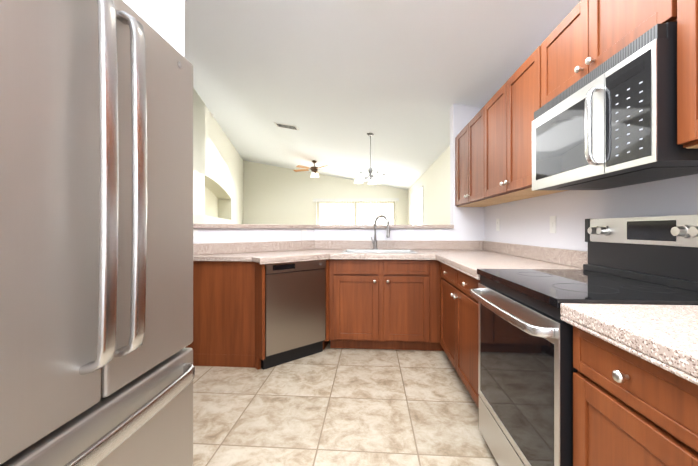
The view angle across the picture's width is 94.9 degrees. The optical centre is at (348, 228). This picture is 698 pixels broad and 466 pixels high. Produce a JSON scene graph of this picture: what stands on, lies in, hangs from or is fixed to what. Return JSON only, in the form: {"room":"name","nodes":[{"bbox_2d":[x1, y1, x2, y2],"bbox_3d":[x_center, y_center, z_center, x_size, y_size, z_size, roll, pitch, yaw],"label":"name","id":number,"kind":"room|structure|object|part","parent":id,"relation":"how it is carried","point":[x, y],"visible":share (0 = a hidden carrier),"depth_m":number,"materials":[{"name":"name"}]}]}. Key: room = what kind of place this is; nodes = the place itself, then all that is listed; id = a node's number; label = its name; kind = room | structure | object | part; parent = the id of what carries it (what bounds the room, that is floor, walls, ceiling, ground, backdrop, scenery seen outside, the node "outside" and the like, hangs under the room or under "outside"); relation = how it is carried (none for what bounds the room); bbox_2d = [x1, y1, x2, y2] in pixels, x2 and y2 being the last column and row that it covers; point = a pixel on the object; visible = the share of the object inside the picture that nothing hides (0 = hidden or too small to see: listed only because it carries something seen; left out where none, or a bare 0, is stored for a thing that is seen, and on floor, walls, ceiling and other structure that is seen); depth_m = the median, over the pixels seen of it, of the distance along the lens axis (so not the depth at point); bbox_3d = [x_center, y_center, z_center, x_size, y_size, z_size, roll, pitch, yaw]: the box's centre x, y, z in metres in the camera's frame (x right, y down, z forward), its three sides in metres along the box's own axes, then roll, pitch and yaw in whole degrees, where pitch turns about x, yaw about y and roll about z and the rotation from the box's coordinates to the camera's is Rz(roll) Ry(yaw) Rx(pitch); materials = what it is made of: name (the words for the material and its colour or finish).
{"room":"kitchen","nodes":[
{"label":"kitchen","id":0,"kind":"room"},
{"bbox_2d":[123,0,183,55],"bbox_3d":[-1.051,-0.512,1.371,0.660,3.300,0.100,0,0,4],"label":"wall","id":1,"kind":"structure","parent":0,"point":[164,19],"depth_m":1.29,"materials":[{"name":"white paint"}]},
{"bbox_2d":[193,88,243,223],"bbox_3d":[-3.183,-0.806,7.677,0.550,3.900,7.612,0,0,-12],"label":"wall","id":2,"kind":"structure","parent":0,"point":[218,179],"depth_m":6.40,"materials":[{"name":"white paint"}]},
{"bbox_2d":[193,228,452,243],"bbox_3d":[-0.206,0.569,3.153,2.632,1.142,1.146,0,0,4],"label":"wall","id":3,"kind":"structure","parent":0,"point":[219,235],"depth_m":3.50,"materials":[{"name":"white paint"}]},
{"bbox_2d":[193,228,197,241],"bbox_3d":[-1.343,0.056,2.763,0.072,0.116,0.007,0,0,-41],"label":"electrical outlet","id":4,"kind":"object","parent":3,"relation":"attached to","point":[195,234],"visible":0.56,"depth_m":2.77,"materials":[{"name":"white plastic"}]},
{"bbox_2d":[301,230,306,239],"bbox_3d":[-0.488,0.071,3.507,0.072,0.116,0.007,0,0,-41],"label":"electrical outlet","id":5,"kind":"object","parent":3,"relation":"attached to","point":[303,234],"visible":1,"depth_m":3.50,"materials":[{"name":"white plastic"}]},
{"bbox_2d":[193,224,453,227],"bbox_3d":[-0.283,-0.022,3.252,2.799,0.040,1.397,0,0,4],"label":"countertop","id":6,"kind":"structure","parent":3,"relation":"on","point":[300,226],"depth_m":3.46,"materials":[{"name":"beige stone"}]},
{"bbox_2d":[407,229,412,239],"bbox_3d":[0.671,0.063,3.520,0.072,0.116,0.007,0,0,4],"label":"electrical outlet","id":7,"kind":"object","parent":3,"relation":"attached to","point":[409,234],"visible":1,"depth_m":3.52,"materials":[{"name":"white plastic"}]},
{"bbox_2d":[435,229,441,239],"bbox_3d":[0.975,0.062,3.499,0.072,0.116,0.007,0,0,4],"label":"electrical outlet","id":8,"kind":"object","parent":3,"relation":"attached to","point":[438,234],"visible":1,"depth_m":3.50,"materials":[{"name":"white plastic"}]},
{"bbox_2d":[244,161,407,224],"bbox_3d":[-1.022,-0.802,11.001,6.600,3.900,0.150,0,0,4],"label":"wall","id":9,"kind":"structure","parent":0,"point":[279,195],"depth_m":10.99,"materials":[{"name":"white paint"}]},
{"bbox_2d":[317,202,394,224],"bbox_3d":[0.235,0.118,10.913,2.636,2.058,0.090,0,0,4],"label":"sliding window","id":10,"kind":"structure","parent":9,"relation":"in","point":[355,210],"depth_m":10.87,"materials":[{"name":"beige"}]},
{"bbox_2d":[313,198,398,224],"bbox_3d":[0.227,0.047,10.786,2.880,2.120,0.096,0,0,4],"label":"door blinds","id":11,"kind":"object","parent":10,"relation":"attached to","point":[354,200],"visible":0.38,"depth_m":10.79,"materials":[{"name":"white plastic"}]},
{"bbox_2d":[193,341,498,465],"bbox_3d":[-1.456,1.181,4.755,6.600,0.080,13.400,0,0,4],"label":"floor","id":12,"kind":"structure","parent":0,"point":[327,406],"depth_m":1.97,"materials":[{"name":"tile"}]},
{"bbox_2d":[0,0,194,465],"bbox_3d":[-0.974,0.255,0.819,0.870,1.765,0.806,0,0,4],"label":"fridge","id":13,"kind":"object","parent":12,"relation":"on","point":[97,367],"visible":1,"depth_m":0.73,"materials":[{"name":"grey metal"}]},
{"bbox_3d":[-0.572,-0.026,0.791,0.066,1.094,0.698,0,0,4],"label":"handle","id":14,"kind":"part","parent":13,"relation":"part of","materials":[{"name":"silver metal"}]},
{"bbox_2d":[185,259,336,368],"bbox_3d":[-0.796,0.705,3.080,1.233,0.868,1.080,0,0,4],"label":"base cabinet","id":15,"kind":"object","parent":12,"relation":"on","point":[229,296],"depth_m":2.64,"materials":[{"name":"brown wood"}]},
{"bbox_2d":[193,240,510,263],"bbox_3d":[0.008,0.206,3.043,2.844,0.152,1.046,0,0,4],"label":"countertop","id":16,"kind":"structure","parent":15,"relation":"on","point":[274,252],"depth_m":3.03,"materials":[{"name":"beige stone"}]},
{"bbox_2d":[342,249,416,252],"bbox_3d":[0.301,0.333,3.227,0.716,0.215,0.461,0,0,4],"label":"sink","id":17,"kind":"object","parent":16,"relation":"in","point":[373,251],"visible":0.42,"depth_m":3.43,"materials":[{"name":"silver metal"}]},
{"bbox_2d":[371,215,389,249],"bbox_3d":[0.335,0.041,3.448,0.201,0.373,0.150,0,0,4],"label":"faucet","id":18,"kind":"object","parent":16,"relation":"on","point":[374,242],"visible":0.94,"depth_m":3.46,"materials":[{"name":"silver metal"}]},
{"bbox_2d":[261,260,325,369],"bbox_3d":[-0.625,0.709,2.964,0.598,0.862,0.578,0,0,-41],"label":"dishwasher","id":19,"kind":"object","parent":12,"relation":"on","point":[295,305],"visible":0.65,"depth_m":2.73,"materials":[{"name":"grey metal"}]},
{"bbox_2d":[333,270,432,350],"bbox_3d":[0.315,0.809,3.238,0.873,0.660,0.610,0,0,4],"label":"base cabinet","id":20,"kind":"object","parent":12,"relation":"on","point":[373,309],"depth_m":2.94,"materials":[{"name":"brown wood"}]},
{"bbox_2d":[437,261,480,407],"bbox_3d":[1.075,0.705,2.311,0.611,0.868,1.176,0,0,4],"label":"base cabinet","id":21,"kind":"object","parent":12,"relation":"on","point":[457,310],"depth_m":2.23,"materials":[{"name":"brown wood"}]},
{"bbox_2d":[445,244,587,279],"bbox_3d":[1.056,0.205,2.279,0.647,0.152,1.114,0,0,4],"label":"countertop","id":22,"kind":"structure","parent":21,"relation":"on","point":[465,258],"depth_m":2.29,"materials":[{"name":"beige stone"}]},
{"bbox_2d":[470,215,697,465],"bbox_3d":[0.952,0.543,1.344,0.705,1.190,0.756,0,0,4],"label":"range","id":23,"kind":"object","parent":12,"relation":"on","point":[526,369],"visible":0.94,"depth_m":1.25,"materials":[{"name":"black metal"}]},
{"bbox_3d":[0.638,0.333,1.367,0.074,0.032,0.702,0,0,4],"label":"handle","id":24,"kind":"part","parent":23,"relation":"part of","materials":[{"name":"silver metal"}]},
{"bbox_2d":[573,326,676,465],"bbox_3d":[0.963,0.703,0.702,0.611,0.868,0.512,0,0,4],"label":"base cabinet","id":25,"kind":"object","parent":12,"relation":"on","point":[629,409],"depth_m":0.79,"materials":[{"name":"brown wood"}]},
{"bbox_2d":[549,264,697,384],"bbox_3d":[0.910,0.203,0.147,0.642,0.152,1.632,0,0,4],"label":"countertop","id":26,"kind":"structure","parent":25,"relation":"on","point":[665,337],"depth_m":0.76,"materials":[{"name":"beige stone"}]},
{"bbox_2d":[677,376,697,465],"bbox_3d":[0.934,0.703,0.295,0.611,0.868,0.585,0,0,4],"label":"base cabinet","id":27,"kind":"object","parent":12,"relation":"on","point":[687,391],"depth_m":0.62,"materials":[{"name":"brown wood"}]},
{"bbox_2d":[184,0,580,189],"bbox_3d":[-1.456,-1.944,4.758,6.600,1.404,13.400,0,0,4],"label":"ceiling","id":28,"kind":"structure","parent":0,"point":[335,82],"depth_m":3.19,"materials":[{"name":"white paint"}]},
{"bbox_2d":[274,122,298,129],"bbox_3d":[-1.097,-1.806,5.663,0.395,0.085,0.220,0,0,4],"label":"ceiling vent","id":29,"kind":"object","parent":28,"relation":"in","point":[293,127],"visible":0.98,"depth_m":5.63,"materials":[{"name":"white metal"}]},
{"bbox_2d":[294,160,336,177],"bbox_3d":[-0.933,-1.601,8.641,1.183,0.428,1.155,0,0,4],"label":"ceiling fan","id":30,"kind":"object","parent":28,"relation":"hanging from","point":[314,169],"visible":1,"depth_m":8.54,"materials":[{"name":"brown wood"}]},
{"bbox_2d":[354,133,387,184],"bbox_3d":[0.356,-1.139,5.191,0.562,0.782,0.560,0,0,4],"label":"chandelier","id":31,"kind":"object","parent":28,"relation":"hanging from","point":[360,178],"visible":0.98,"depth_m":5.16,"materials":[{"name":"white glass"}]},
{"bbox_2d":[450,104,483,240],"bbox_3d":[1.306,-0.170,3.551,0.330,2.620,0.140,0,0,4],"label":"wall","id":32,"kind":"structure","parent":0,"point":[467,223],"depth_m":3.49,"materials":[{"name":"white paint"}]},
{"bbox_2d":[408,146,697,250],"bbox_3d":[1.616,-0.159,4.543,0.150,2.600,13.400,0,0,4],"label":"wall","id":33,"kind":"structure","parent":0,"point":[525,221],"depth_m":2.07,"materials":[{"name":"white paint"}]},
{"bbox_2d":[412,185,422,224],"bbox_3d":[1.805,-0.387,8.484,0.020,1.255,1.889,0,0,4],"label":"window","id":34,"kind":"structure","parent":33,"relation":"in","point":[417,207],"depth_m":8.41,"materials":[{"name":"white glass"}]},
{"bbox_2d":[455,112,516,206],"bbox_3d":[1.273,-0.619,2.994,0.311,0.762,0.968,0,0,4],"label":"upper cabinet","id":35,"kind":"object","parent":33,"relation":"attached to","point":[467,141],"depth_m":3.00,"materials":[{"name":"brown wood"}]},
{"bbox_2d":[496,219,499,230],"bbox_3d":[1.435,-0.037,3.090,0.007,0.116,0.072,0,0,4],"label":"electrical outlet","id":36,"kind":"object","parent":33,"relation":"attached to","point":[497,224],"visible":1,"depth_m":3.08,"materials":[{"name":"white plastic"}]},
{"bbox_2d":[479,51,567,199],"bbox_3d":[1.215,-0.620,2.173,0.311,0.762,0.915,0,0,4],"label":"upper cabinet","id":37,"kind":"object","parent":33,"relation":"attached to","point":[493,152],"depth_m":2.12,"materials":[{"name":"brown wood"}]},
{"bbox_2d":[550,216,555,232],"bbox_3d":[1.369,-0.027,2.155,0.009,0.116,0.072,0,0,4],"label":"outlet","id":38,"kind":"object","parent":33,"relation":"attached to","point":[552,224],"visible":1,"depth_m":2.15,"materials":[{"name":"white plastic"}]},
{"bbox_2d":[535,0,666,110],"bbox_3d":[1.157,-0.817,1.332,0.311,0.370,0.764,0,0,4],"label":"upper cabinet","id":39,"kind":"object","parent":33,"relation":"attached to","point":[594,31],"depth_m":1.35,"materials":[{"name":"brown wood"}]},
{"bbox_2d":[532,22,697,190],"bbox_3d":[1.112,-0.413,1.334,0.401,0.422,0.752,0,0,4],"label":"microwave","id":40,"kind":"object","parent":39,"relation":"attached to","point":[610,122],"visible":1,"depth_m":1.14,"materials":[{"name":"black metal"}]},
{"bbox_3d":[0.924,-0.389,1.218,0.042,0.296,0.028,0,0,4],"label":"handle","id":41,"kind":"part","parent":40,"relation":"part of","materials":[{"name":"silver metal"}]},
{"bbox_2d":[667,0,697,148],"bbox_3d":[1.096,-0.622,0.458,0.311,0.762,0.979,0,0,4],"label":"upper cabinet","id":42,"kind":"object","parent":33,"relation":"attached to","point":[683,12],"depth_m":0.92,"materials":[{"name":"brown wood"}]},
{"label":"outside","id":43,"kind":"structure","parent":0,"visible":0},
{"bbox_2d":[320,203,391,224],"bbox_3d":[0.246,0.033,11.072,3.440,2.370,0.170,0,0,4],"label":"sky","id":44,"kind":"structure","parent":43,"point":[388,210],"depth_m":11.13,"materials":[{"name":"white"}]}
]}

